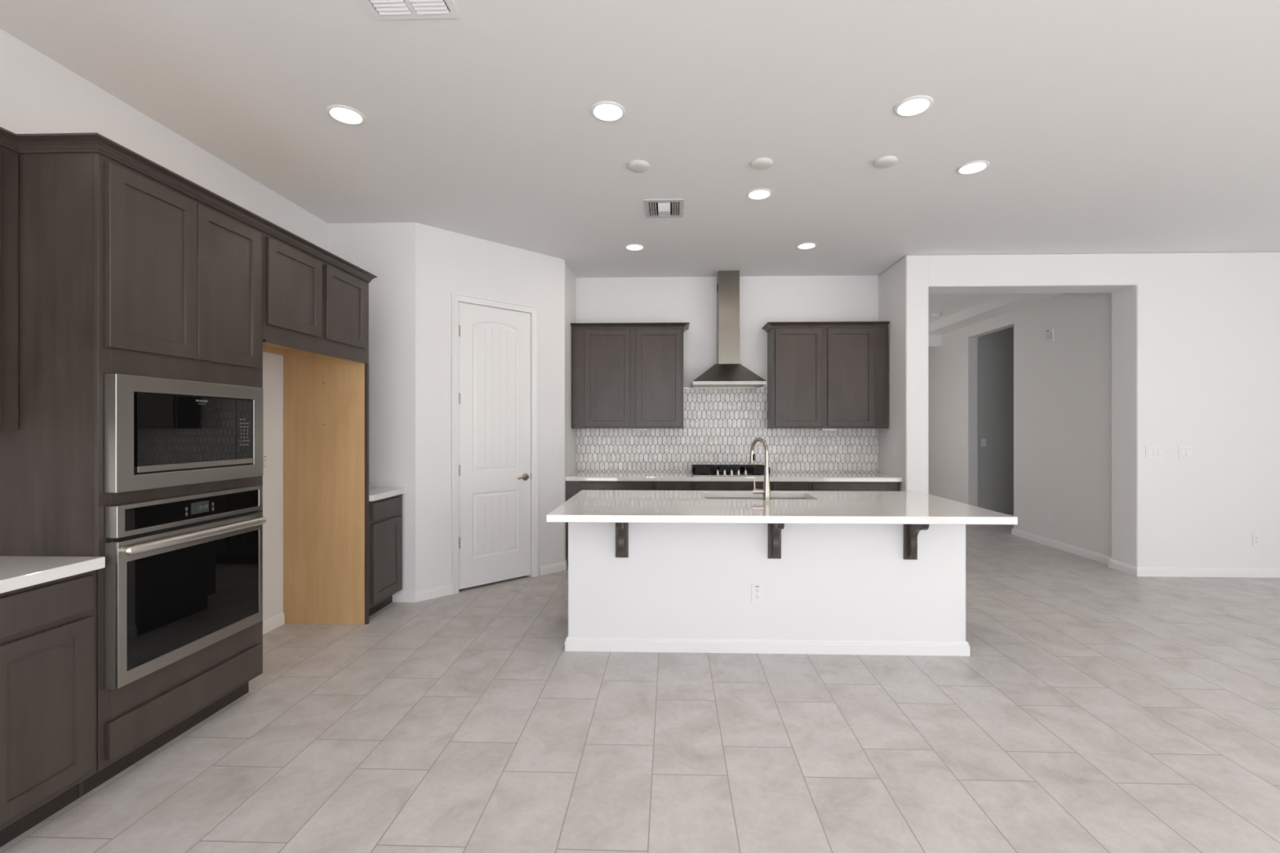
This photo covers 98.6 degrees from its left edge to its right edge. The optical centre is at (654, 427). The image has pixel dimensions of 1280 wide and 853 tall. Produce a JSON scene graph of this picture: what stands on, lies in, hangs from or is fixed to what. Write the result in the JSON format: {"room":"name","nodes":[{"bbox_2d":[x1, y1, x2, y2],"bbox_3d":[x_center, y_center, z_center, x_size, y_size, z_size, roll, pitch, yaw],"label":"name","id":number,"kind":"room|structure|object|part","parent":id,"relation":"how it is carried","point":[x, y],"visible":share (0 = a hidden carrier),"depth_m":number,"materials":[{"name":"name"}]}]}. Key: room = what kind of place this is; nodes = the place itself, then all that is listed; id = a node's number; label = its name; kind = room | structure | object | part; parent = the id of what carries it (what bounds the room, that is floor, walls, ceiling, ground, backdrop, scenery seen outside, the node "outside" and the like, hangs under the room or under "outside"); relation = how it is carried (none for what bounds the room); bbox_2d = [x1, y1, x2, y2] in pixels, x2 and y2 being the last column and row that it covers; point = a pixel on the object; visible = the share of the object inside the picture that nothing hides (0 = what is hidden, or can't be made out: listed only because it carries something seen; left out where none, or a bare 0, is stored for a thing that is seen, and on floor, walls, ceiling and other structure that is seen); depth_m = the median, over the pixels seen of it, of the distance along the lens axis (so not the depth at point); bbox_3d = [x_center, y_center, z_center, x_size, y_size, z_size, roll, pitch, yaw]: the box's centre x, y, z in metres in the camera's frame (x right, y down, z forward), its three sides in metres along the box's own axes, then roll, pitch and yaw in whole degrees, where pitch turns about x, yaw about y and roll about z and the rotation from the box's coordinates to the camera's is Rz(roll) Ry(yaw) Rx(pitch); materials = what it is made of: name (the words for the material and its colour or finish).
{"room":"kitchen","nodes":[
{"label":"kitchen","id":0,"kind":"room"},
{"bbox_2d":[0,28,328,621],"bbox_3d":[-2.819,-0.124,0.910,0.150,3.048,10.650,0,0,2],"label":"wall","id":1,"kind":"structure","parent":0,"point":[38,95],"depth_m":3.04,"materials":[{"name":"white paint"}]},
{"bbox_2d":[0,146,18,430],"bbox_3d":[-2.559,-0.520,1.631,0.323,1.060,0.908,0,0,2],"label":"upper cabinet","id":2,"kind":"object","parent":1,"relation":"attached to","point":[9,159],"visible":1,"depth_m":2.05,"materials":[{"name":"brown wood"}]},
{"bbox_3d":[-2.402,-0.513,1.802,0.020,1.006,0.418,0,0,2],"label":"door","id":3,"kind":"part","parent":2,"relation":"part of","materials":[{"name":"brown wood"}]},
{"bbox_2d":[262,453,268,471],"bbox_3d":[-2.654,0.242,3.749,0.008,0.117,0.072,0,0,2],"label":"wall outlet","id":4,"kind":"object","parent":1,"relation":"attached to","point":[265,457],"visible":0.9,"depth_m":3.75,"materials":[{"name":"white plastic"}]},
{"bbox_2d":[262,612,284,635],"bbox_3d":[-2.661,1.357,3.435,0.015,0.085,0.984,0,0,2],"label":"baseboard","id":5,"kind":"structure","parent":1,"relation":"attached to","point":[268,624],"depth_m":3.82,"materials":[{"name":"white wood"}]},
{"bbox_2d":[328,222,415,591],"bbox_3d":[-2.279,-0.124,4.503,0.714,3.048,0.135,0,0,2],"label":"wall","id":6,"kind":"structure","parent":0,"point":[386,251],"depth_m":4.43,"materials":[{"name":"white paint"}]},
{"bbox_2d":[392,584,452,602],"bbox_3d":[-1.889,1.357,4.481,0.461,0.085,0.104,0,0,-26],"label":"baseboard","id":7,"kind":"structure","parent":6,"relation":"attached to","point":[445,590],"depth_m":4.45,"materials":[{"name":"white wood"}]},
{"bbox_2d":[415,222,564,591],"bbox_3d":[-1.444,-0.124,4.958,1.428,3.048,0.120,0,0,-43],"label":"wall","id":8,"kind":"structure","parent":0,"point":[447,262],"depth_m":4.61,"materials":[{"name":"white paint"}]},
{"bbox_2d":[458,302,531,589],"bbox_3d":[-1.406,0.155,4.905,0.709,2.446,0.099,0,0,-43],"label":"door","id":9,"kind":"structure","parent":8,"relation":"in","point":[495,475],"depth_m":4.90,"materials":[{"name":"white wood"}]},
{"bbox_3d":[-1.207,0.460,5.069,0.141,0.066,0.064,0,0,-43],"label":"handle","id":10,"kind":"part","parent":9,"relation":"part of","materials":[{"name":"grey metal"}]},
{"bbox_2d":[451,292,538,594],"bbox_3d":[-1.442,0.133,4.946,0.828,2.534,0.141,0,0,-43],"label":"trim","id":11,"kind":"structure","parent":8,"relation":"attached to","point":[456,298],"depth_m":4.79,"materials":[{"name":"white wood"}]},
{"bbox_2d":[539,560,567,575],"bbox_3d":[-0.966,1.357,5.319,0.047,0.085,0.334,0,0,40],"label":"baseboard","id":12,"kind":"structure","parent":8,"relation":"attached to","point":[560,566],"depth_m":5.30,"materials":[{"name":"white wood"}]},
{"bbox_2d":[564,261,576,562],"bbox_3d":[-0.933,-0.124,5.732,0.120,3.048,0.658,0,0,2],"label":"wall","id":13,"kind":"structure","parent":0,"point":[570,279],"depth_m":5.61,"materials":[{"name":"white paint"}]},
{"bbox_2d":[0,0,1279,277],"bbox_3d":[2.348,-1.685,0.730,10.550,0.125,10.800,0,0,2],"label":"ceiling","id":14,"kind":"structure","parent":0,"point":[1100,126],"depth_m":2.92,"materials":[{"name":"white paint"}]},
{"bbox_2d":[325,104,365,124],"bbox_3d":[-1.625,-1.643,2.900,0.184,0.008,0.184,0,0,2],"label":"recessed light","id":15,"kind":"object","parent":14,"relation":"in","point":[345,114],"visible":1,"depth_m":2.89,"materials":[{"name":"white plastic"}]},
{"bbox_2d":[361,0,461,19],"bbox_3d":[-0.956,-1.643,2.002,0.348,0.010,0.420,0,0,2],"label":"ceiling vent","id":16,"kind":"object","parent":14,"relation":"in","point":[379,9],"visible":1,"depth_m":2.16,"materials":[{"name":"white metal"}]},
{"bbox_2d":[590,100,625,121],"bbox_3d":[-0.243,-1.643,2.869,0.184,0.008,0.184,0,0,2],"label":"recessed light","id":17,"kind":"object","parent":14,"relation":"in","point":[606,111],"visible":1,"depth_m":2.86,"materials":[{"name":"white plastic"}]},
{"bbox_2d":[624,243,644,250],"bbox_3d":[-0.182,-1.643,5.023,0.184,0.008,0.184,0,0,2],"label":"recessed light","id":18,"kind":"object","parent":14,"relation":"in","point":[633,246],"visible":1,"depth_m":5.01,"materials":[{"name":"white plastic"}]},
{"bbox_2d":[644,198,684,217],"bbox_3d":[0.072,-1.634,4.138,0.290,0.028,0.336,0,0,2],"label":"ceiling vent","id":19,"kind":"object","parent":14,"relation":"in","point":[654,208],"visible":1,"depth_m":4.11,"materials":[{"name":"grey metal"}]},
{"bbox_2d":[746,188,772,199],"bbox_3d":[0.738,-1.643,3.884,0.184,0.008,0.184,0,0,2],"label":"recessed light","id":20,"kind":"object","parent":14,"relation":"in","point":[757,193],"visible":1,"depth_m":3.87,"materials":[{"name":"white plastic"}]},
{"bbox_2d":[795,242,817,249],"bbox_3d":[1.376,-1.643,4.986,0.184,0.008,0.184,0,0,2],"label":"recessed light","id":21,"kind":"object","parent":14,"relation":"in","point":[804,246],"visible":1,"depth_m":4.98,"materials":[{"name":"white plastic"}]},
{"bbox_2d":[893,95,933,116],"bbox_3d":[1.325,-1.643,2.821,0.184,0.008,0.184,0,0,2],"label":"recessed light","id":22,"kind":"object","parent":14,"relation":"in","point":[917,104],"visible":1,"depth_m":2.81,"materials":[{"name":"white plastic"}]},
{"bbox_2d":[955,160,989,174],"bbox_3d":[2.014,-1.643,3.486,0.184,0.008,0.184,0,0,2],"label":"recessed light","id":23,"kind":"object","parent":14,"relation":"in","point":[975,166],"visible":1,"depth_m":3.48,"materials":[{"name":"white plastic"}]},
{"bbox_2d":[0,524,1279,852],"bbox_3d":[2.438,1.450,3.728,10.550,0.100,16.800,0,0,2],"label":"floor","id":24,"kind":"structure","parent":0,"point":[1093,707],"depth_m":2.47,"materials":[{"name":"tile"}]},
{"bbox_2d":[0,569,96,847],"bbox_3d":[-2.398,0.965,1.889,0.628,0.870,0.383,0,0,2],"label":"base cabinet","id":25,"kind":"object","parent":24,"relation":"on","point":[48,629],"visible":0.89,"depth_m":1.90,"materials":[{"name":"brown wood"}]},
{"bbox_3d":[-2.095,0.610,1.881,0.020,0.126,0.325,0,0,2],"label":"drawer","id":26,"kind":"part","parent":25,"relation":"part of","materials":[{"name":"brown wood"}]},
{"bbox_2d":[0,152,262,798],"bbox_3d":[-2.380,0.175,2.504,0.628,2.450,0.838,0,0,2],"label":"tall cabinet","id":27,"kind":"object","parent":24,"relation":"on","point":[123,271],"visible":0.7,"depth_m":2.11,"materials":[{"name":"brown wood"}]},
{"bbox_3d":[-2.412,0.175,2.094,0.588,2.450,0.018,0,0,2],"label":"panel","id":28,"kind":"part","parent":27,"relation":"part of","materials":[{"name":"brown wood"}]},
{"bbox_3d":[-2.082,-0.662,2.296,0.020,0.708,0.388,0,0,2],"label":"door","id":29,"kind":"part","parent":27,"relation":"part of","materials":[{"name":"brown wood"}]},
{"bbox_3d":[-2.096,0.125,2.495,0.019,2.350,0.838,0,0,2],"label":"frame","id":30,"kind":"part","parent":27,"relation":"part of","materials":[{"name":"brown wood"}]},
{"bbox_3d":[-2.076,1.200,2.489,0.020,0.143,0.775,0,0,2],"label":"drawer","id":31,"kind":"part","parent":27,"relation":"part of","materials":[{"name":"brown wood"}]},
{"bbox_2d":[104,373,262,493],"bbox_3d":[-2.262,0.022,2.479,0.450,0.455,0.757,0,0,2],"label":"microwave","id":32,"kind":"object","parent":27,"relation":"in","point":[160,433],"visible":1,"depth_m":2.35,"materials":[{"name":"silver metal"}]},
{"bbox_3d":[-2.046,0.009,2.428,0.012,0.290,0.494,0,0,2],"label":"oven door","id":33,"kind":"part","parent":32,"relation":"part of","materials":[{"name":"black glass"}]},
{"bbox_3d":[-2.037,0.009,2.729,0.012,0.290,0.102,0,0,2],"label":"control panel","id":34,"kind":"part","parent":32,"relation":"part of","materials":[{"name":"black glass"}]},
{"bbox_2d":[105,485,266,689],"bbox_3d":[-2.287,0.650,2.487,0.600,0.700,0.762,0,0,2],"label":"wall oven","id":35,"kind":"object","parent":27,"relation":"in","point":[184,573],"visible":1,"depth_m":2.35,"materials":[{"name":"silver metal"}]},
{"bbox_3d":[-2.061,0.361,2.473,0.048,0.123,0.748,0,0,2],"label":"control frame","id":36,"kind":"part","parent":35,"relation":"part of","materials":[{"name":"silver metal"}]},
{"bbox_3d":[-2.062,0.360,2.476,0.042,0.086,0.692,0,0,2],"label":"control glass","id":37,"kind":"part","parent":35,"relation":"part of","materials":[{"name":"black glass"}]},
{"bbox_2d":[198,504,208,509],"bbox_3d":[-2.038,0.359,2.486,0.001,0.018,0.052,0,0,2],"label":"clock","id":38,"kind":"object","parent":35,"relation":"on","point":[200,506],"depth_m":2.49,"materials":[{"name":"grey glass"}]},
{"bbox_3d":[-2.070,-0.662,2.685,0.020,0.708,0.383,0,0,2],"label":"door","id":39,"kind":"part","parent":27,"relation":"part of","materials":[{"name":"brown wood"}]},
{"bbox_2d":[262,231,368,624],"bbox_3d":[-2.352,0.175,3.434,0.628,2.450,1.020,0,0,2],"label":"tall cabinet","id":40,"kind":"object","parent":24,"relation":"on","point":[316,312],"visible":0.81,"depth_m":3.92,"materials":[{"name":"brown wood"}]},
{"bbox_2d":[0,126,377,282],"bbox_3d":[-2.207,-1.058,2.553,0.365,0.043,2.772,0,0,2],"label":"crown molding","id":41,"kind":"structure","parent":40,"relation":"attached to","point":[91,142],"depth_m":2.27,"materials":[{"name":"brown wood"}]},
{"bbox_3d":[-2.056,-0.784,3.155,0.020,0.464,0.444,0,0,2],"label":"door","id":42,"kind":"part","parent":40,"relation":"part of","materials":[{"name":"brown wood"}]},
{"bbox_3d":[-2.068,-0.752,3.426,0.019,0.595,1.020,0,0,2],"label":"frame","id":43,"kind":"part","parent":40,"relation":"part of","materials":[{"name":"brown wood"}]},
{"bbox_3d":[-2.356,0.175,3.932,0.590,2.450,0.018,0,0,2],"label":"panel","id":44,"kind":"part","parent":40,"relation":"part of","materials":[{"name":"brown wood"}]},
{"bbox_3d":[-2.041,-0.784,3.649,0.020,0.464,0.441,0,0,2],"label":"door","id":45,"kind":"part","parent":40,"relation":"part of","materials":[{"name":"brown wood"}]},
{"bbox_2d":[368,493,402,616],"bbox_3d":[-2.329,0.965,4.190,0.628,0.870,0.489,0,0,2],"label":"base cabinet","id":46,"kind":"object","parent":24,"relation":"on","point":[385,515],"visible":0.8,"depth_m":4.15,"materials":[{"name":"brown wood"}]},
{"bbox_3d":[-2.026,0.610,4.172,0.020,0.126,0.410,0,0,2],"label":"drawer","id":47,"kind":"part","parent":46,"relation":"part of","materials":[{"name":"brown wood"}]},
{"bbox_3d":[-2.026,0.984,4.172,0.020,0.568,0.410,0,0,2],"label":"door","id":48,"kind":"part","parent":46,"relation":"part of","materials":[{"name":"brown wood"}]},
{"bbox_2d":[368,488,405,501],"bbox_3d":[-2.325,0.507,4.190,0.640,0.042,0.489,0,0,2],"label":"countertop","id":49,"kind":"structure","parent":46,"relation":"on","point":[375,494],"depth_m":4.18,"materials":[{"name":"white stone"}]},
{"bbox_2d":[566,480,654,566],"bbox_3d":[-0.432,0.965,5.738,0.873,0.870,0.605,0,0,2],"label":"base cabinet","id":50,"kind":"object","parent":24,"relation":"on","point":[573,487],"visible":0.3,"depth_m":5.44,"materials":[{"name":"brown wood"}]},
{"bbox_3d":[-0.379,0.610,5.444,0.706,0.126,0.020,0,0,2],"label":"drawer","id":51,"kind":"part","parent":50,"relation":"part of","materials":[{"name":"brown wood"}]},
{"bbox_2d":[565,471,902,481],"bbox_3d":[0.769,0.507,5.696,3.281,0.042,0.623,0,0,2],"label":"countertop","id":52,"kind":"structure","parent":50,"relation":"on","point":[577,476],"depth_m":5.42,"materials":[{"name":"white stone"}]},
{"bbox_2d":[691,464,770,476],"bbox_3d":[0.777,0.443,5.712,0.774,0.086,0.465,0,0,2],"label":"gas cooktop","id":53,"kind":"object","parent":52,"relation":"in","point":[745,470],"visible":0.95,"depth_m":5.58,"materials":[{"name":"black metal"}]},
{"bbox_2d":[654,481,693,490],"bbox_3d":[0.196,0.965,5.719,0.380,0.870,0.605,0,0,2],"label":"base cabinet","id":54,"kind":"object","parent":24,"relation":"on","point":[659,486],"visible":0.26,"depth_m":5.42,"materials":[{"name":"brown wood"}]},
{"bbox_2d":[693,481,771,490],"bbox_3d":[0.771,0.965,5.702,0.768,0.870,0.605,0,0,2],"label":"base cabinet","id":55,"kind":"object","parent":24,"relation":"on","point":[697,486],"visible":0.19,"depth_m":5.40,"materials":[{"name":"brown wood"}]},
{"bbox_3d":[0.765,0.610,5.410,0.716,0.126,0.020,0,0,2],"label":"drawer","id":56,"kind":"part","parent":55,"relation":"part of","materials":[{"name":"brown wood"}]},
{"bbox_2d":[564,522,969,656],"bbox_3d":[0.694,0.965,3.714,2.494,0.871,1.023,0,0,2],"label":"kitchen island","id":57,"kind":"object","parent":24,"relation":"on","point":[879,589],"visible":0.77,"depth_m":3.42,"materials":[{"name":"white paint"}]},
{"bbox_2d":[751,583,763,603],"bbox_3d":[0.639,1.032,3.422,0.072,0.117,0.008,0,0,2],"label":"wall outlet","id":58,"kind":"object","parent":57,"relation":"attached to","point":[757,589],"visible":1,"depth_m":3.42,"materials":[{"name":"white plastic"}]},
{"bbox_2d":[755,594,759,599],"bbox_3d":[0.639,1.052,3.419,0.033,0.033,0.003,0,0,2],"label":"receptacle","id":59,"kind":"object","parent":58,"relation":"attached to","point":[757,596],"depth_m":3.42,"materials":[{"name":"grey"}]},
{"bbox_2d":[755,587,759,593],"bbox_3d":[0.639,1.012,3.419,0.033,0.033,0.003,0,0,2],"label":"receptacle","id":60,"kind":"object","parent":58,"relation":"attached to","point":[757,589],"depth_m":3.42,"materials":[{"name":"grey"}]},
{"bbox_3d":[0.687,1.357,3.479,2.494,0.085,0.141,0,0,2],"label":"baseboard","id":61,"kind":"part","parent":57,"relation":"part of","materials":[{"name":"white wood"}]},
{"bbox_2d":[546,489,1017,524],"bbox_3d":[0.702,0.507,3.631,2.575,0.042,1.210,0,0,2],"label":"island countertop","id":62,"kind":"structure","parent":57,"relation":"on","point":[824,507],"depth_m":3.25,"materials":[{"name":"white stone"}]},
{"bbox_2d":[704,497,805,498],"bbox_3d":[0.736,0.644,3.945,0.814,0.232,0.438,0,0,2],"label":"sink","id":63,"kind":"object","parent":62,"relation":"in","point":[704,497],"visible":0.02,"depth_m":4.14,"materials":[{"name":"silver metal"}]},
{"bbox_2d":[749,437,770,500],"bbox_3d":[0.721,0.277,3.771,0.122,0.418,0.210,0,0,2],"label":"faucet","id":64,"kind":"object","parent":62,"relation":"on","point":[766,491],"visible":1,"depth_m":3.69,"materials":[{"name":"silver metal"}]},
{"bbox_2d":[771,481,808,490],"bbox_3d":[1.339,0.965,5.685,0.364,0.870,0.605,0,0,2],"label":"base cabinet","id":65,"kind":"object","parent":24,"relation":"on","point":[775,486],"visible":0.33,"depth_m":5.38,"materials":[{"name":"brown wood"}]},
{"bbox_2d":[808,481,898,491],"bbox_3d":[1.958,0.965,5.666,0.870,0.870,0.605,0,0,2],"label":"base cabinet","id":66,"kind":"object","parent":24,"relation":"on","point":[813,486],"visible":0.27,"depth_m":5.37,"materials":[{"name":"brown wood"}]},
{"bbox_3d":[1.900,0.610,5.375,0.712,0.126,0.020,0,0,2],"label":"drawer","id":67,"kind":"part","parent":66,"relation":"part of","materials":[{"name":"brown wood"}]},
{"bbox_3d":[-2.416,0.965,1.316,0.628,0.870,0.756,0,0,2],"label":"base cabinet","id":68,"kind":"object","parent":24,"relation":"on","visible":0},
{"bbox_2d":[0,555,105,593],"bbox_3d":[-2.406,0.507,1.478,0.642,0.042,1.210,0,0,2],"label":"countertop","id":69,"kind":"structure","parent":68,"relation":"on","point":[16,572],"depth_m":1.93,"materials":[{"name":"white stone"}]},
{"bbox_2d":[575,275,878,472],"bbox_3d":[0.720,-0.124,6.071,3.405,3.048,0.120,0,0,2],"label":"wall","id":70,"kind":"structure","parent":0,"point":[763,300],"depth_m":6.01,"materials":[{"name":"white paint"}]},
{"bbox_2d":[570,322,689,431],"bbox_3d":[-0.250,-0.522,5.853,1.228,1.113,0.366,0,0,2],"label":"upper cabinet","id":71,"kind":"object","parent":70,"relation":"attached to","point":[624,375],"depth_m":5.72,"materials":[{"name":"brown wood"}]},
{"bbox_3d":[-0.491,-0.514,5.727,0.472,1.008,0.020,0,0,2],"label":"door","id":72,"kind":"part","parent":71,"relation":"part of","materials":[{"name":"brown wood"}]},
{"bbox_3d":[-0.250,-1.058,5.853,1.228,0.043,0.366,0,0,2],"label":"crown molding","id":73,"kind":"part","parent":71,"relation":"part of","materials":[{"name":"brown wood"}]},
{"bbox_3d":[-0.144,0.022,5.769,0.139,0.024,0.055,0,0,2],"label":"outlet strip","id":74,"kind":"part","parent":71,"relation":"part of","materials":[{"name":"white plastic"}]},
{"bbox_3d":[0.042,-0.514,5.711,0.471,1.008,0.020,0,0,2],"label":"door","id":75,"kind":"part","parent":71,"relation":"part of","materials":[{"name":"brown wood"}]},
{"bbox_2d":[576,387,878,472],"bbox_3d":[0.778,0.026,6.003,3.281,0.920,0.012,0,0,2],"label":"tile backsplash","id":76,"kind":"structure","parent":70,"relation":"attached to","point":[721,425],"depth_m":6.00,"materials":[{"name":"tile"}]},
{"bbox_3d":[0.767,-0.430,6.003,0.914,0.007,0.012,0,0,2],"label":"edge trim","id":77,"kind":"part","parent":76,"relation":"part of","materials":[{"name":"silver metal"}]},
{"bbox_2d":[690,270,766,388],"bbox_3d":[0.757,-1.038,5.759,0.736,1.218,0.498,0,0,2],"label":"range hood","id":78,"kind":"object","parent":70,"relation":"attached to","point":[727,372],"visible":1,"depth_m":5.78,"materials":[{"name":"silver metal"}]},
{"bbox_2d":[761,321,889,431],"bbox_3d":[1.779,-0.522,5.792,1.236,1.113,0.366,0,0,2],"label":"upper cabinet","id":79,"kind":"object","parent":70,"relation":"attached to","point":[821,375],"depth_m":5.65,"materials":[{"name":"brown wood"}]},
{"bbox_3d":[1.480,-0.514,5.668,0.476,1.008,0.020,0,0,2],"label":"door","id":80,"kind":"part","parent":79,"relation":"part of","materials":[{"name":"brown wood"}]},
{"bbox_3d":[1.779,-1.058,5.792,1.236,0.043,0.366,0,0,2],"label":"crown molding","id":81,"kind":"part","parent":79,"relation":"part of","materials":[{"name":"brown wood"}]},
{"bbox_3d":[1.802,0.022,5.711,0.140,0.024,0.055,0,0,2],"label":"outlet strip","id":82,"kind":"part","parent":79,"relation":"part of","materials":[{"name":"white plastic"}]},
{"bbox_3d":[2.015,-0.514,5.652,0.473,1.008,0.020,0,0,2],"label":"door","id":83,"kind":"part","parent":79,"relation":"part of","materials":[{"name":"brown wood"}]},
{"bbox_2d":[878,254,928,493],"bbox_3d":[2.606,-0.124,8.586,0.215,3.048,6.680,0,0,2],"label":"wall","id":84,"kind":"structure","parent":0,"point":[903,287],"depth_m":5.26,"materials":[{"name":"white paint"}]},
{"bbox_2d":[928,334,941,350],"bbox_3d":[3.780,-1.472,10.516,2.025,0.255,2.750,0,0,2],"label":"ceiling","id":85,"kind":"structure","parent":0,"point":[934,341],"depth_m":9.12,"materials":[{"name":"white paint"}]},
{"bbox_2d":[928,293,1062,335],"bbox_3d":[3.684,-1.665,7.318,2.025,0.270,3.650,0,0,2],"label":"ceiling","id":86,"kind":"structure","parent":0,"point":[958,311],"depth_m":7.38,"materials":[{"name":"white paint"}]},
{"bbox_2d":[931,312,942,317],"bbox_3d":[4.145,-1.647,8.099,0.140,0.046,0.140,0,0,2],"label":"smoke detector","id":87,"kind":"object","parent":86,"relation":"attached to","point":[933,315],"visible":1,"depth_m":8.05,"materials":[{"name":"white plastic"}]},
{"bbox_2d":[977,326,1013,514],"bbox_3d":[5.953,-0.075,8.350,2.200,2.950,0.110,0,0,2],"label":"wall","id":88,"kind":"structure","parent":0,"point":[995,349],"depth_m":8.32,"materials":[{"name":"grey paint"}]},
{"bbox_2d":[981,439,986,446],"bbox_3d":[4.969,0.229,8.319,0.072,0.117,0.010,0,0,2],"label":"light switch","id":89,"kind":"object","parent":88,"relation":"attached to","point":[983,441],"visible":1,"depth_m":8.32,"materials":[{"name":"white plastic"}]},
{"bbox_2d":[928,293,1111,556],"bbox_3d":[4.810,-0.124,8.659,0.155,3.048,6.400,0,0,2],"label":"wall","id":90,"kind":"structure","parent":0,"point":[1063,386],"depth_m":6.57,"materials":[{"name":"white paint"}]},
{"bbox_2d":[1045,328,1054,342],"bbox_3d":[4.656,-1.084,6.485,0.020,0.156,0.120,0,0,2],"label":"door chime","id":91,"kind":"object","parent":90,"relation":"attached to","point":[1050,333],"visible":1,"depth_m":6.47,"materials":[{"name":"white plastic"}]},
{"bbox_2d":[1046,331,1052,340],"bbox_3d":[4.647,-1.079,6.485,0.002,0.090,0.092,0,0,2],"label":"grille","id":92,"kind":"object","parent":91,"relation":"attached to","point":[1049,334],"depth_m":6.49,"materials":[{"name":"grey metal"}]},
{"bbox_2d":[1011,528,1111,564],"bbox_3d":[4.736,1.357,6.366,0.175,0.085,1.690,0,0,2],"label":"baseboard","id":93,"kind":"structure","parent":90,"relation":"attached to","point":[1086,553],"depth_m":6.26,"materials":[{"name":"white wood"}]},
{"bbox_2d":[928,251,1279,568],"bbox_3d":[5.132,-0.124,5.327,5.060,3.048,0.314,0,0,2],"label":"wall","id":94,"kind":"structure","parent":0,"point":[1196,335],"depth_m":5.17,"materials":[{"name":"white paint"}]},
{"bbox_2d":[1145,445,1164,457],"bbox_3d":[4.704,0.229,5.178,0.164,0.117,0.010,0,0,2],"label":"light switch","id":95,"kind":"object","parent":94,"relation":"attached to","point":[1151,451],"visible":1,"depth_m":5.18,"materials":[{"name":"white plastic"}]},
{"bbox_2d":[1178,446,1191,458],"bbox_3d":[4.981,0.235,5.169,0.118,0.117,0.010,0,0,2],"label":"light switch","id":96,"kind":"object","parent":94,"relation":"attached to","point":[1184,452],"visible":1,"depth_m":5.17,"materials":[{"name":"white plastic"}]},
{"bbox_2d":[1108,559,1279,577],"bbox_3d":[6.074,1.357,5.303,3.075,0.085,0.353,0,0,2],"label":"baseboard","id":97,"kind":"structure","parent":94,"relation":"attached to","point":[1126,568],"depth_m":5.16,"materials":[{"name":"white wood"}]},
{"bbox_2d":[1252,533,1261,546],"bbox_3d":[5.632,1.047,5.151,0.072,0.117,0.008,0,0,2],"label":"wall outlet","id":98,"kind":"object","parent":94,"relation":"attached to","point":[1256,537],"visible":1,"depth_m":5.15,"materials":[{"name":"white plastic"}]}
]}

